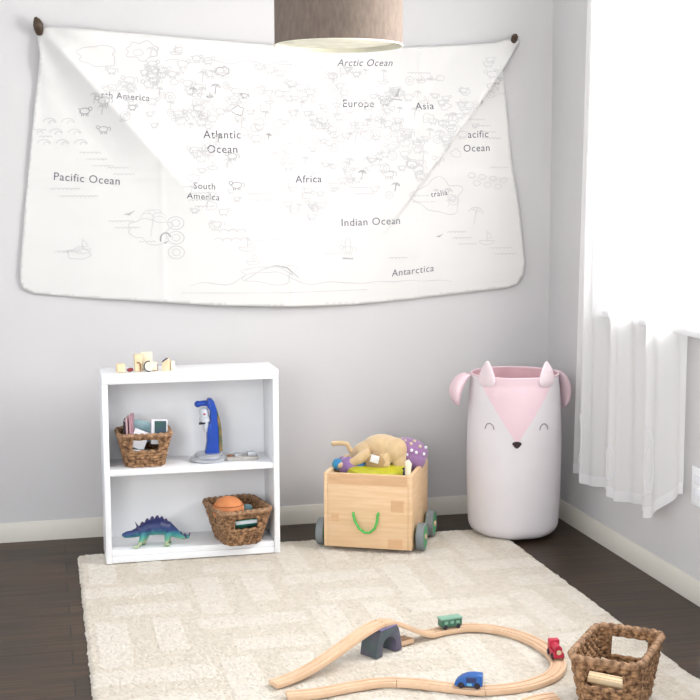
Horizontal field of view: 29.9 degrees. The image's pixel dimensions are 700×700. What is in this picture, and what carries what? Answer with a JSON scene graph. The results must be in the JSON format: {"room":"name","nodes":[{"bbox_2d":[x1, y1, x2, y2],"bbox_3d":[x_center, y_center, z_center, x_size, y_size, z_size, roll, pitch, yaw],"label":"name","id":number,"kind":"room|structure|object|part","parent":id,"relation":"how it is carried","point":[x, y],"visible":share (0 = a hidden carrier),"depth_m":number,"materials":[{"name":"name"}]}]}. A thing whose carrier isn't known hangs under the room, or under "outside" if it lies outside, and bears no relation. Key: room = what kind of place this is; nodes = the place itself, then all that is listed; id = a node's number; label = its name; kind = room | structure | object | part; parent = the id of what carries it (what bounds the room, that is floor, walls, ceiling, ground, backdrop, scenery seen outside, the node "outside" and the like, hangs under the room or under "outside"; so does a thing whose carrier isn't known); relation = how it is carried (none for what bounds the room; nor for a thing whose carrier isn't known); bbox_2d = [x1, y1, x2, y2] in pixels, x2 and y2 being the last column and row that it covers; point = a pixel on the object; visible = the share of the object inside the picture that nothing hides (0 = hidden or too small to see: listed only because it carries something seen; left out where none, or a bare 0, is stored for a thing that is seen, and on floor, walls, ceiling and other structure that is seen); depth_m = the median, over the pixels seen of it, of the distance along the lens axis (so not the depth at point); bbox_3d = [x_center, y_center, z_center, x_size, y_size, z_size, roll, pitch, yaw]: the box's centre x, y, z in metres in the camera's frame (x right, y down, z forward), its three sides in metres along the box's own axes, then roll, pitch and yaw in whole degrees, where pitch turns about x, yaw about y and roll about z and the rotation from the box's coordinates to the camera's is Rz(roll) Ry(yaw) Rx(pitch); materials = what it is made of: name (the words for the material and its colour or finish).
{"room":"children's room","nodes":[
{"label":"children's room","id":0,"kind":"room"},
{"bbox_2d":[0,0,552,522],"bbox_3d":[-1.076,-0.567,4.434,3.940,2.450,0.100,-2,7,-13],"label":"wall","id":1,"kind":"structure","parent":0,"point":[352,374],"depth_m":4.63,"materials":[{"name":"paint"}]},
{"bbox_2d":[33,17,43,35],"bbox_3d":[-1.023,-1.062,4.304,0.034,0.060,0.040,-2,7,-13],"label":"wall hook","id":2,"kind":"object","parent":1,"relation":"attached to","point":[37,23],"visible":1,"depth_m":4.29,"materials":[{"name":"brown wood"}]},
{"bbox_2d":[20,27,524,306],"bbox_3d":[-0.229,-0.619,4.532,1.795,0.946,0.072,-2,7,-13],"label":"map","id":3,"kind":"object","parent":2,"relation":"hanging from","point":[167,169],"visible":1,"depth_m":4.53,"materials":[{"name":"fabric"}]},
{"bbox_2d":[0,495,467,542],"bbox_3d":[-1.059,0.623,4.524,3.700,0.066,0.014,-2,7,-13],"label":"baseboard","id":4,"kind":"structure","parent":1,"relation":"attached to","point":[448,505],"depth_m":4.55,"materials":[{"name":"paint"}]},
{"bbox_2d":[511,34,517,42],"bbox_3d":[0.586,-1.110,4.681,0.024,0.035,0.038,-2,7,-13],"label":"wall hook","id":5,"kind":"object","parent":1,"relation":"attached to","point":[514,38],"visible":1,"depth_m":4.67,"materials":[{"name":"brown wood"}]},
{"bbox_2d":[0,514,699,699],"bbox_3d":[-0.440,1.003,1.930,3.700,0.060,5.400,-2,7,-13],"label":"floor","id":6,"kind":"structure","parent":0,"point":[43,643],"depth_m":3.83,"materials":[{"name":"brown wood"}]},
{"bbox_2d":[77,529,699,699],"bbox_3d":[0.083,0.793,3.314,1.451,0.014,2.393,-2,7,-13],"label":"area rug","id":7,"kind":"object","parent":6,"relation":"on","point":[217,627],"visible":0.8,"depth_m":3.65,"materials":[{"name":"beige carpet"}]},
{"bbox_2d":[99,362,279,563],"bbox_3d":[-0.525,0.362,4.300,0.562,0.608,0.190,-2,7,-13],"label":"bookshelf","id":8,"kind":"object","parent":7,"relation":"on","point":[245,396],"visible":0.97,"depth_m":4.35,"materials":[{"name":"white laminate"}]},
{"bbox_3d":[-0.790,0.385,4.240,0.018,0.578,0.190,-2,7,-13],"label":"panel","id":9,"kind":"part","parent":8,"relation":"part of","materials":[{"name":"white laminate"}]},
{"bbox_2d":[116,363,124,372],"bbox_3d":[-0.731,0.057,4.177,0.026,0.027,0.026,-3,7,-19],"label":"wooden block","id":10,"kind":"object","parent":8,"relation":"on","point":[120,367],"visible":1,"depth_m":4.17,"materials":[{"name":"brown wood"}]},
{"bbox_2d":[134,354,141,371],"bbox_3d":[-0.678,0.041,4.192,0.023,0.055,0.027,-2,7,-16],"label":"wooden block","id":11,"kind":"object","parent":8,"relation":"on","point":[137,357],"visible":1,"depth_m":4.18,"materials":[{"name":"brown wood"}]},
{"bbox_2d":[114,425,172,467],"bbox_3d":[-0.669,0.313,4.257,0.182,0.116,0.176,-2,7,-13],"label":"woven basket","id":12,"kind":"object","parent":8,"relation":"on","point":[155,455],"visible":0.92,"depth_m":4.19,"materials":[{"name":"brown wicker"}]},
{"bbox_2d":[123,418,125,434],"bbox_3d":[-0.724,0.267,4.223,0.006,0.088,0.103,-1,7,-7],"label":"book","id":13,"kind":"object","parent":12,"relation":"in","point":[124,428],"visible":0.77,"depth_m":4.17,"materials":[{"name":"black paper"}]},
{"bbox_2d":[125,415,128,434],"bbox_3d":[-0.715,0.261,4.227,0.010,0.097,0.106,-1,7,-5],"label":"book","id":14,"kind":"object","parent":12,"relation":"in","point":[126,418],"visible":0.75,"depth_m":4.18,"materials":[{"name":"pink paper"}]},
{"bbox_2d":[128,413,133,434],"bbox_3d":[-0.703,0.254,4.231,0.013,0.104,0.108,-1,7,-3],"label":"book","id":15,"kind":"object","parent":12,"relation":"in","point":[130,416],"visible":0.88,"depth_m":4.19,"materials":[{"name":"pink paper"}]},
{"bbox_2d":[133,428,147,448],"bbox_3d":[-0.677,0.287,4.213,0.070,0.074,0.014,-3,7,-18],"label":"card","id":16,"kind":"object","parent":12,"relation":"in","point":[136,444],"visible":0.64,"depth_m":4.21,"materials":[{"name":"white paper"}]},
{"bbox_2d":[134,420,149,441],"bbox_3d":[-0.673,0.263,4.272,0.093,0.076,0.027,-2,7,-13],"label":"book","id":17,"kind":"object","parent":12,"relation":"in","point":[142,425],"visible":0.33,"depth_m":4.26,"materials":[{"name":"blue paper"}]},
{"bbox_2d":[150,419,166,443],"bbox_3d":[-0.618,0.264,4.242,0.056,0.084,0.035,-2,7,-17],"label":"game","id":18,"kind":"object","parent":12,"relation":"in","point":[157,426],"visible":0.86,"depth_m":4.23,"materials":[{"name":"cardboard"}]},
{"bbox_3d":[-0.612,0.252,4.233,0.038,0.045,0.001,1,-3,-18],"label":"dark panel","id":19,"kind":"part","parent":18,"relation":"part of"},
{"bbox_2d":[141,352,151,369],"bbox_3d":[-0.658,0.034,4.243,0.036,0.056,0.022,-1,7,-7],"label":"wooden block","id":20,"kind":"object","parent":8,"relation":"on","point":[146,356],"visible":0.56,"depth_m":4.23,"materials":[{"name":"brown wood"}]},
{"bbox_2d":[144,360,153,371],"bbox_3d":[-0.644,0.051,4.196,0.035,0.036,0.026,-2,7,-13],"label":"block","id":21,"kind":"object","parent":8,"relation":"on","point":[148,365],"visible":1,"depth_m":4.18,"materials":[{"name":"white wood"}]},
{"bbox_2d":[153,362,157,370],"bbox_3d":[-0.625,0.052,4.207,0.014,0.028,0.022,-3,8,-22],"label":"wooden block","id":22,"kind":"object","parent":8,"relation":"on","point":[155,363],"visible":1,"depth_m":4.20,"materials":[{"name":"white wood"}]},
{"bbox_2d":[122,515,189,548],"bbox_3d":[-0.628,0.585,4.246,0.219,0.099,0.054,-2,7,-13],"label":"dinosaur","id":23,"kind":"object","parent":8,"relation":"on","point":[157,526],"visible":1,"depth_m":4.23,"materials":[{"name":"paint"}]},
{"bbox_2d":[162,358,169,370],"bbox_3d":[-0.592,0.044,4.210,0.024,0.043,0.026,-1,7,-8],"label":"wooden block","id":24,"kind":"object","parent":8,"relation":"on","point":[166,362],"visible":1,"depth_m":4.20,"materials":[{"name":"brown wood"}]},
{"bbox_2d":[170,360,174,369],"bbox_3d":[-0.574,0.049,4.232,0.014,0.028,0.020,-4,8,-27],"label":"wooden block","id":25,"kind":"object","parent":8,"relation":"on","point":[172,363],"visible":1,"depth_m":4.22,"materials":[{"name":"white wood"}]},
{"bbox_3d":[-0.547,0.367,4.391,0.525,0.574,0.004,-2,7,-13],"label":"panel","id":26,"kind":"part","parent":8,"relation":"part of","materials":[{"name":"white laminate"}]},
{"bbox_3d":[-0.527,0.075,4.265,0.562,0.030,0.190,-2,7,-13],"label":"panel","id":27,"kind":"part","parent":8,"relation":"part of","materials":[{"name":"white laminate"}]},
{"bbox_2d":[190,398,225,463],"bbox_3d":[-0.466,0.260,4.299,0.122,0.206,0.122,-2,7,-13],"label":"microscope","id":28,"kind":"object","parent":8,"relation":"on","point":[211,424],"visible":1,"depth_m":4.28,"materials":[{"name":"blue plastic"}]},
{"bbox_3d":[-0.455,0.250,4.300,0.045,0.187,0.034,-2,7,-13],"label":"arm","id":29,"kind":"part","parent":28,"relation":"part of","materials":[{"name":"blue plastic"}]},
{"bbox_2d":[202,493,271,545],"bbox_3d":[-0.372,0.563,4.323,0.190,0.126,0.236,-3,8,-23],"label":"woven basket","id":30,"kind":"object","parent":8,"relation":"on","point":[223,526],"visible":0.93,"depth_m":4.25,"materials":[{"name":"brown wicker"}]},
{"bbox_2d":[213,496,243,520],"bbox_3d":[-0.396,0.518,4.270,0.104,0.086,0.100,-2,7,-13],"label":"ball","id":31,"kind":"object","parent":30,"relation":"in","point":[226,503],"visible":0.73,"depth_m":4.24,"materials":[{"name":"orange rubber"}]},
{"bbox_2d":[244,504,252,510],"bbox_3d":[-0.341,0.525,4.362,0.036,0.026,0.028,-2,7,-13],"label":"ball","id":32,"kind":"object","parent":30,"relation":"in","point":[246,506],"visible":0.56,"depth_m":4.35,"materials":[{"name":"blue"}]},
{"bbox_3d":[-0.357,0.604,4.309,0.080,0.012,0.080,-3,8,-21],"label":"book","id":33,"kind":"object","parent":30,"relation":"in","visible":0},
{"bbox_2d":[235,519,256,528],"bbox_3d":[-0.352,0.575,4.298,0.080,0.054,0.086,-4,8,-25],"label":"book","id":34,"kind":"object","parent":33,"relation":"on","point":[250,523],"visible":0.57,"depth_m":4.27,"materials":[{"name":"paper"}]},
{"bbox_2d":[225,450,257,460],"bbox_3d":[-0.359,0.347,4.327,0.108,0.025,0.060,-2,7,-13],"label":"tray","id":35,"kind":"object","parent":8,"relation":"on","point":[252,454],"visible":0.97,"depth_m":4.31,"materials":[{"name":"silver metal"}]},
{"bbox_3d":[-0.370,0.343,4.324,0.032,0.009,0.032,-2,7,-13],"label":"round lid","id":36,"kind":"part","parent":35,"relation":"part of","materials":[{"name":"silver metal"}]},
{"bbox_3d":[-0.324,0.341,4.329,0.028,0.013,0.032,-2,7,-13],"label":"square lid","id":37,"kind":"part","parent":35,"relation":"part of","materials":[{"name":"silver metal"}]},
{"bbox_3d":[-0.261,0.368,4.364,0.018,0.578,0.190,-2,7,-13],"label":"panel","id":38,"kind":"part","parent":8,"relation":"part of","materials":[{"name":"white laminate"}]},
{"bbox_2d":[269,620,385,688],"bbox_3d":[-0.049,0.752,3.250,0.352,0.084,0.054,-6,9,-41],"label":"track piece","id":39,"kind":"object","parent":7,"relation":"on","point":[359,634],"visible":1,"depth_m":3.23,"materials":[{"name":"brown wood"}]},
{"bbox_2d":[285,677,396,699],"bbox_3d":[-0.016,0.804,3.117,0.283,0.012,0.052,-3,7,-20],"label":"track piece","id":40,"kind":"object","parent":7,"relation":"on","point":[378,682],"visible":1,"depth_m":3.11,"materials":[{"name":"brown wood"}]},
{"bbox_2d":[315,455,436,550],"bbox_3d":[0.090,0.518,4.434,0.375,0.258,0.316,1,7,13],"label":"wooden cart","id":41,"kind":"object","parent":7,"relation":"on","point":[377,511],"visible":0.99,"depth_m":4.30,"materials":[{"name":"brown wood"}]},
{"bbox_3d":[-0.046,0.508,4.473,0.013,0.247,0.300,1,7,13],"label":"panel","id":42,"kind":"part","parent":41,"relation":"part of","materials":[{"name":"brown wood"}]},
{"bbox_2d":[332,456,365,472],"bbox_3d":[-0.001,0.391,4.412,0.112,0.068,0.076,1,7,13],"label":"plush caterpillar","id":43,"kind":"object","parent":41,"relation":"in","point":[345,460],"visible":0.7,"depth_m":4.38,"materials":[{"name":"purple fabric"}]},
{"bbox_3d":[0.051,0.565,4.296,0.093,0.073,0.021,1,7,13],"label":"green rope handle","id":44,"kind":"part","parent":41,"relation":"part of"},
{"bbox_3d":[0.059,0.528,4.302,0.268,0.247,0.013,1,7,13],"label":"panel","id":45,"kind":"part","parent":41,"relation":"part of","materials":[{"name":"brown wood"}]},
{"bbox_2d":[347,463,404,474],"bbox_3d":[0.093,0.399,4.392,0.212,0.034,0.212,1,7,13],"label":"disc","id":46,"kind":"object","parent":41,"relation":"in","point":[391,470],"visible":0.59,"depth_m":4.34,"materials":[{"name":"yellow plastic"}]},
{"bbox_2d":[331,434,406,468],"bbox_3d":[0.071,0.349,4.417,0.247,0.124,0.139,-2,7,-13],"label":"plush dog","id":47,"kind":"object","parent":46,"relation":"on","point":[378,450],"visible":0.95,"depth_m":4.38},
{"bbox_2d":[404,460,411,475],"bbox_3d":[0.190,0.406,4.303,0.026,0.096,0.023,1,7,13],"label":"wooden stick","id":48,"kind":"object","parent":41,"relation":"in","point":[408,465],"visible":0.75,"depth_m":4.29,"materials":[{"name":"beige wood"}]},
{"bbox_2d":[400,437,427,471],"bbox_3d":[0.202,0.353,4.448,0.124,0.113,0.109,1,7,13],"label":"mushroom","id":49,"kind":"object","parent":41,"relation":"in","point":[417,452],"visible":0.66,"depth_m":4.41,"materials":[{"name":"purple fabric"}]},
{"bbox_3d":[0.229,0.514,4.409,0.013,0.247,0.300,1,7,13],"label":"panel","id":50,"kind":"part","parent":41,"relation":"part of","materials":[{"name":"brown wood"}]},
{"bbox_2d":[360,624,401,658],"bbox_3d":[0.080,0.743,3.378,0.056,0.071,0.100,6,10,42],"label":"support","id":51,"kind":"object","parent":7,"relation":"on","point":[389,637],"visible":0.82,"depth_m":3.35,"materials":[{"name":"paint"}]},
{"bbox_3d":[0.080,0.709,3.374,0.056,0.003,0.064,6,10,42],"label":"plate","id":52,"kind":"part","parent":51,"relation":"part of","materials":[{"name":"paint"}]},
{"bbox_2d":[375,618,438,637],"bbox_3d":[0.150,0.728,3.437,0.201,0.084,0.045,-6,9,-41],"label":"track piece","id":53,"kind":"object","parent":7,"relation":"on","point":[429,633],"visible":0.98,"depth_m":3.43,"materials":[{"name":"brown wood"}]},
{"bbox_2d":[401,635,413,645],"bbox_3d":[0.138,0.763,3.445,0.046,0.012,0.040,-7,9,-42],"label":"track piece","id":54,"kind":"object","parent":7,"relation":"on","point":[405,640],"visible":0.66,"depth_m":3.44,"materials":[{"name":"brown wood"}]},
{"bbox_2d":[397,677,484,695],"bbox_3d":[0.216,0.802,3.128,0.220,0.012,0.046,2,7,16],"label":"track piece","id":55,"kind":"object","parent":7,"relation":"on","point":[402,682],"visible":0.98,"depth_m":3.12,"materials":[{"name":"brown wood"}]},
{"bbox_2d":[454,671,482,688],"bbox_3d":[0.281,0.781,3.108,0.066,0.034,0.031,1,7,11],"label":"engine","id":56,"kind":"object","parent":55,"relation":"on","point":[474,679],"visible":1,"depth_m":3.09,"materials":[{"name":"blue paint"}]},
{"bbox_2d":[431,623,501,636],"bbox_3d":[0.314,0.752,3.531,0.196,0.012,0.068,-1,7,-6],"label":"track piece","id":57,"kind":"object","parent":7,"relation":"on","point":[465,627],"visible":0.93,"depth_m":3.52,"materials":[{"name":"brown wood"}]},
{"bbox_2d":[437,614,462,629],"bbox_3d":[0.269,0.731,3.526,0.063,0.031,0.031,-3,8,-21],"label":"train car","id":58,"kind":"object","parent":57,"relation":"on","point":[445,621],"visible":1,"depth_m":3.52,"materials":[{"name":"green paint"}]},
{"bbox_2d":[449,361,570,539],"bbox_3d":[0.554,0.322,4.574,0.375,0.610,0.353,3,8,28],"label":"laundry hamper","id":59,"kind":"object","parent":7,"relation":"on","point":[514,428],"visible":1,"depth_m":4.42,"materials":[{"name":"fabric"}]},
{"bbox_3d":[0.383,0.134,4.515,0.081,0.110,0.120,-1,7,-5],"label":"handle","id":60,"kind":"part","parent":59,"relation":"part of","materials":[{"name":"pink fabric"}]},
{"bbox_3d":[0.730,0.136,4.602,0.063,0.135,0.120,-4,8,-25],"label":"handle","id":61,"kind":"part","parent":59,"relation":"part of","materials":[{"name":"pink fabric"}]},
{"bbox_2d":[484,673,556,695],"bbox_3d":[0.406,0.801,3.132,0.199,0.012,0.058,-4,8,-26],"label":"track piece","id":62,"kind":"object","parent":7,"relation":"on","point":[542,680],"visible":1,"depth_m":3.12,"materials":[{"name":"brown wood"}]},
{"bbox_2d":[496,626,547,653],"bbox_3d":[0.464,0.762,3.447,0.056,0.012,0.210,-5,8,-33],"label":"track piece","id":63,"kind":"object","parent":7,"relation":"on","point":[533,641],"visible":0.9,"depth_m":3.46,"materials":[{"name":"brown wood"}]},
{"bbox_2d":[521,692,559,699],"bbox_3d":[0.444,0.812,3.042,0.091,0.012,0.045,-4,8,-26],"label":"track piece","id":64,"kind":"object","parent":7,"relation":"on","point":[550,695],"visible":1,"depth_m":3.04,"materials":[{"name":"brown wood"}]},
{"bbox_2d":[542,650,565,680],"bbox_3d":[0.509,0.784,3.268,0.059,0.012,0.198,1,7,8],"label":"track piece","id":65,"kind":"object","parent":7,"relation":"on","point":[557,668],"visible":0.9,"depth_m":3.24,"materials":[{"name":"brown wood"}]},
{"bbox_2d":[547,637,563,658],"bbox_3d":[0.518,0.753,3.305,0.031,0.039,0.060,-1,7,-7],"label":"engine","id":66,"kind":"object","parent":65,"relation":"on","point":[554,648],"visible":1,"depth_m":3.29,"materials":[{"name":"red paint"}]},
{"bbox_2d":[567,622,665,699],"bbox_3d":[0.618,0.745,3.038,0.181,0.146,0.266,3,8,26],"label":"woven basket","id":67,"kind":"object","parent":7,"relation":"on","point":[638,676],"visible":0.94,"depth_m":2.98,"materials":[{"name":"brown wicker"}]},
{"bbox_2d":[591,682,622,689],"bbox_3d":[0.605,0.765,3.015,0.096,0.019,0.040,6,9,40],"label":"track piece","id":68,"kind":"object","parent":67,"relation":"in","point":[591,682],"visible":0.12,"depth_m":3.00,"materials":[{"name":"brown wood"}]},
{"bbox_2d":[587,671,622,688],"bbox_3d":[0.593,0.753,2.986,0.101,0.022,0.040,2,7,16],"label":"track piece","id":69,"kind":"object","parent":68,"relation":"on","point":[594,677],"visible":0.7,"depth_m":2.98,"materials":[{"name":"brown wood"}]},
{"bbox_2d":[548,0,699,580],"bbox_3d":[1.414,-0.303,2.211,0.120,2.450,5.400,-2,7,-13],"label":"wall","id":70,"kind":"structure","parent":0,"point":[672,534],"depth_m":4.59,"materials":[{"name":"paint"}]},
{"bbox_2d":[558,499,699,606],"bbox_3d":[1.355,0.883,2.333,0.014,0.066,5.384,-2,7,-13],"label":"baseboard","id":71,"kind":"structure","parent":70,"relation":"attached to","point":[677,580],"depth_m":4.20,"materials":[{"name":"paint"}]},
{"bbox_2d":[602,87,699,338],"bbox_3d":[1.064,-0.691,3.545,0.150,1.342,1.650,-2,7,-13],"label":"window","id":72,"kind":"structure","parent":70,"relation":"in","point":[694,298],"depth_m":3.81,"materials":[{"name":"white glass"}]},
{"bbox_3d":[1.018,-0.034,3.614,0.050,0.022,1.650,-2,7,-13],"label":"sill","id":73,"kind":"part","parent":72,"relation":"part of","materials":[{"name":"white laminate"}]},
{"bbox_3d":[1.088,-0.703,3.549,0.100,1.319,1.530,-2,7,-13],"label":"frame","id":74,"kind":"part","parent":72,"relation":"part of","materials":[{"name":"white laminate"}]},
{"bbox_3d":[1.075,-0.406,3.582,0.030,0.620,1.430,-2,7,-13],"label":"sash","id":75,"kind":"part","parent":72,"relation":"part of","materials":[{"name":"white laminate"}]},
{"bbox_3d":[1.104,-1.002,3.516,0.030,0.620,1.430,-2,7,-13],"label":"sash","id":76,"kind":"part","parent":72,"relation":"part of","materials":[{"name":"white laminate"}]},
{"bbox_2d":[691,465,699,507],"bbox_3d":[1.003,0.395,3.782,0.008,0.114,0.070,-2,7,-13],"label":"wall outlet","id":77,"kind":"object","parent":70,"relation":"attached to","point":[695,490],"visible":1,"depth_m":3.79,"materials":[{"name":"white plastic"}]},
{"bbox_2d":[694,474,699,485],"bbox_3d":[1.000,0.376,3.779,0.002,0.028,0.033,-2,7,-13],"label":"socket","id":78,"kind":"object","parent":77,"relation":"attached to","point":[696,476],"depth_m":3.78,"materials":[{"name":"white plastic"}]},
{"bbox_2d":[694,488,699,499],"bbox_3d":[1.001,0.415,3.784,0.002,0.028,0.033,-2,7,-13],"label":"socket","id":79,"kind":"object","parent":77,"relation":"attached to","point":[696,490],"depth_m":3.78,"materials":[{"name":"white plastic"}]},
{"bbox_3d":[-0.726,-1.639,2.781,3.940,0.080,3.200,-2,7,-13],"label":"ceiling","id":80,"kind":"structure","parent":0,"visible":0},
{"bbox_2d":[274,0,402,52],"bbox_3d":[-0.033,-1.260,3.541,0.353,0.863,0.353,-2,7,-13],"label":"pendant lamp","id":81,"kind":"object","parent":80,"relation":"hanging from","point":[312,26],"visible":1,"depth_m":3.45,"materials":[{"name":"fabric"}]},
{"bbox_2d":[281,39,397,48],"bbox_3d":[-0.031,-0.845,3.592,0.341,0.003,0.341,-2,7,-13],"label":"diffuser","id":82,"kind":"object","parent":81,"relation":"attached to","point":[285,43],"depth_m":3.64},
{"bbox_3d":[0.974,-1.462,3.491,0.076,0.060,2.006,-2,7,-13],"label":"curtain rod","id":83,"kind":"object","parent":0,"visible":0},
{"bbox_2d":[573,0,695,517],"bbox_3d":[0.856,-0.520,4.076,0.057,2.021,0.782,-2,7,-13],"label":"sheer curtain","id":84,"kind":"object","parent":83,"relation":"hanging from","point":[630,399],"visible":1,"depth_m":4.04,"materials":[{"name":"white fabric"}]}
]}

